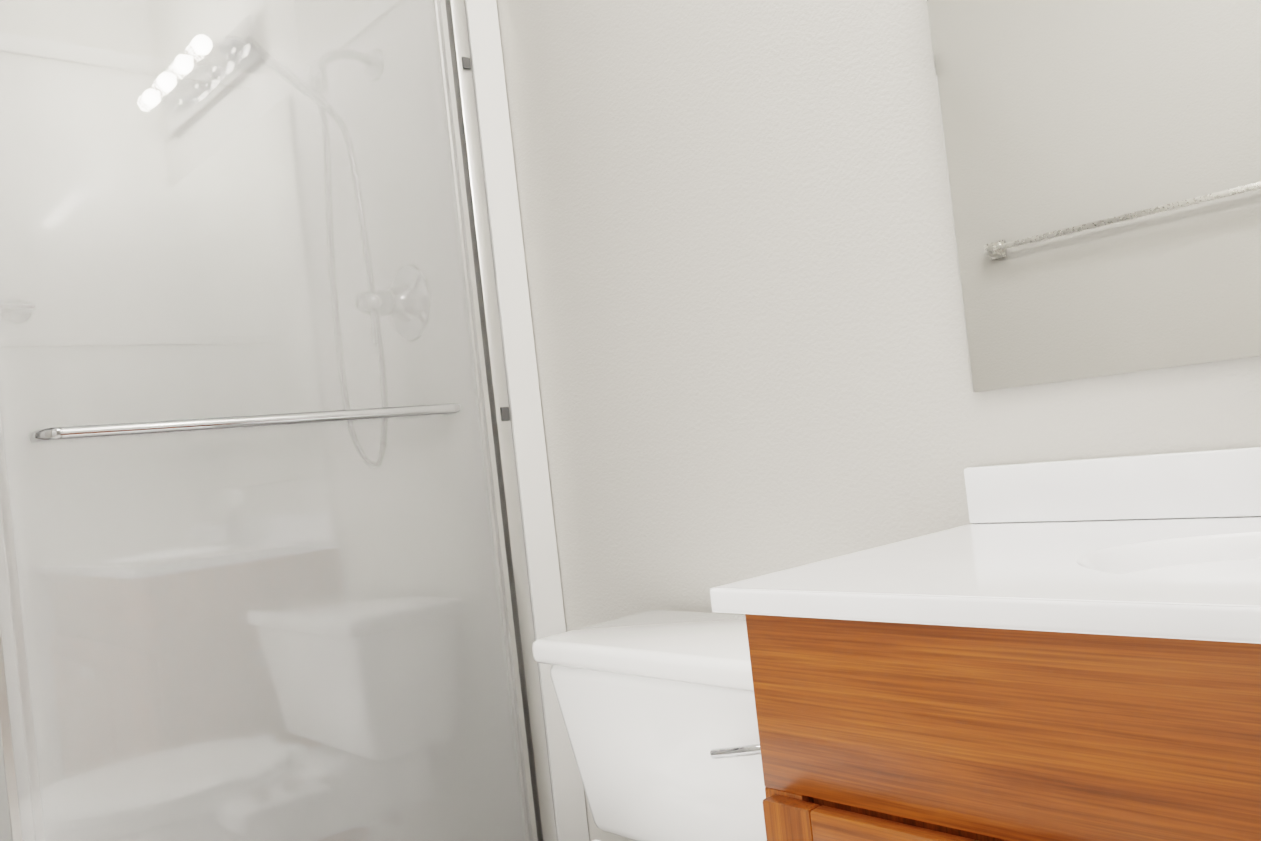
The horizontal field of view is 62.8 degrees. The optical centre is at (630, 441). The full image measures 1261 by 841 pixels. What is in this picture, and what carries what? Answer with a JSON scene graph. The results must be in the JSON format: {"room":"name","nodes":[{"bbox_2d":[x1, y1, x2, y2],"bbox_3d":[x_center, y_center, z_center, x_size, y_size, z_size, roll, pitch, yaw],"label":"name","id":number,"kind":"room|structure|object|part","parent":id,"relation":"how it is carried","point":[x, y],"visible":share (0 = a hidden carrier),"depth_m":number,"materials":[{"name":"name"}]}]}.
{"room":"bathroom","nodes":[
{"label":"bathroom","id":0,"kind":"room"},
{"bbox_2d":[0,0,299,73],"bbox_3d":[-1.336,-0.142,2.045,1.550,2.580,0.100,-6,-1,-42],"label":"wall","id":1,"kind":"structure","parent":0,"point":[57,17],"depth_m":2.32,"materials":[{"name":"paint"}]},
{"bbox_2d":[295,0,1260,840],"bbox_3d":[0.500,-0.356,1.218,0.100,2.580,3.800,-6,-1,-42],"label":"wall","id":2,"kind":"structure","parent":0,"point":[751,352],"depth_m":1.52,"materials":[{"name":"paint"}]},
{"bbox_2d":[927,0,1260,392],"bbox_3d":[0.668,-0.572,0.922,0.006,0.955,0.917,-6,-1,-42],"label":"mirror","id":3,"kind":"object","parent":2,"relation":"attached to","point":[1103,162],"visible":1,"depth_m":1.12,"materials":[{"name":"beige mirror"}]},
{"bbox_3d":[0.037,1.038,0.653,1.750,0.100,3.800,-6,-1,-42],"label":"floor","id":4,"kind":"structure","parent":0,"visible":0},
{"bbox_2d":[0,0,588,840],"bbox_3d":[-0.985,0.099,1.682,1.544,2.015,0.862,-6,-1,-42],"label":"shower","id":5,"kind":"object","parent":4,"relation":"on","point":[278,554],"visible":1,"depth_m":1.74,"materials":[{"name":"clear glass"}]},
{"bbox_2d":[532,610,766,840],"bbox_3d":[-0.052,0.641,1.255,0.817,0.722,0.561,-6,-1,-42],"label":"toilet","id":6,"kind":"object","parent":4,"relation":"on","point":[658,710],"visible":0.58,"depth_m":1.36,"materials":[{"name":"white ceramic"}]},
{"bbox_3d":[0.116,0.279,1.410,0.255,0.036,0.512,-6,-1,-42],"label":"tank lid","id":7,"kind":"part","parent":6,"relation":"part of","materials":[{"name":"white ceramic"}]},
{"bbox_3d":[0.133,0.357,1.196,0.036,0.027,0.082,-6,-1,-42],"label":"lever","id":8,"kind":"part","parent":6,"relation":"part of","materials":[{"name":"silver metal"}]},
{"bbox_2d":[710,447,1260,840],"bbox_3d":[0.591,0.424,0.752,0.497,1.001,0.935,-6,-1,-42],"label":"bathroom vanity","id":9,"kind":"object","parent":4,"relation":"on","point":[1065,650],"visible":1,"depth_m":0.82,"materials":[{"name":"brown wood"}]},
{"bbox_3d":[0.174,0.571,0.949,0.019,0.505,0.045,-6,-1,-42],"label":"frame","id":10,"kind":"part","parent":9,"relation":"part of","materials":[{"name":"brown wood"}]},
{"bbox_3d":[0.262,0.336,0.797,0.018,0.055,0.292,-6,-1,-42],"label":"door rail","id":11,"kind":"part","parent":9,"relation":"part of","materials":[{"name":"brown wood"}]},
{"bbox_3d":[0.425,0.200,0.629,0.019,0.169,0.914,-6,-1,-42],"label":"frame","id":12,"kind":"part","parent":9,"relation":"part of","materials":[{"name":"brown wood"}]},
{"bbox_2d":[963,447,1260,523],"bbox_3d":[0.724,0.028,0.914,0.022,0.068,0.934,-6,-1,-42],"label":"backsplash","id":13,"kind":"structure","parent":9,"relation":"on","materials":[{"name":"stone"}]}
]}

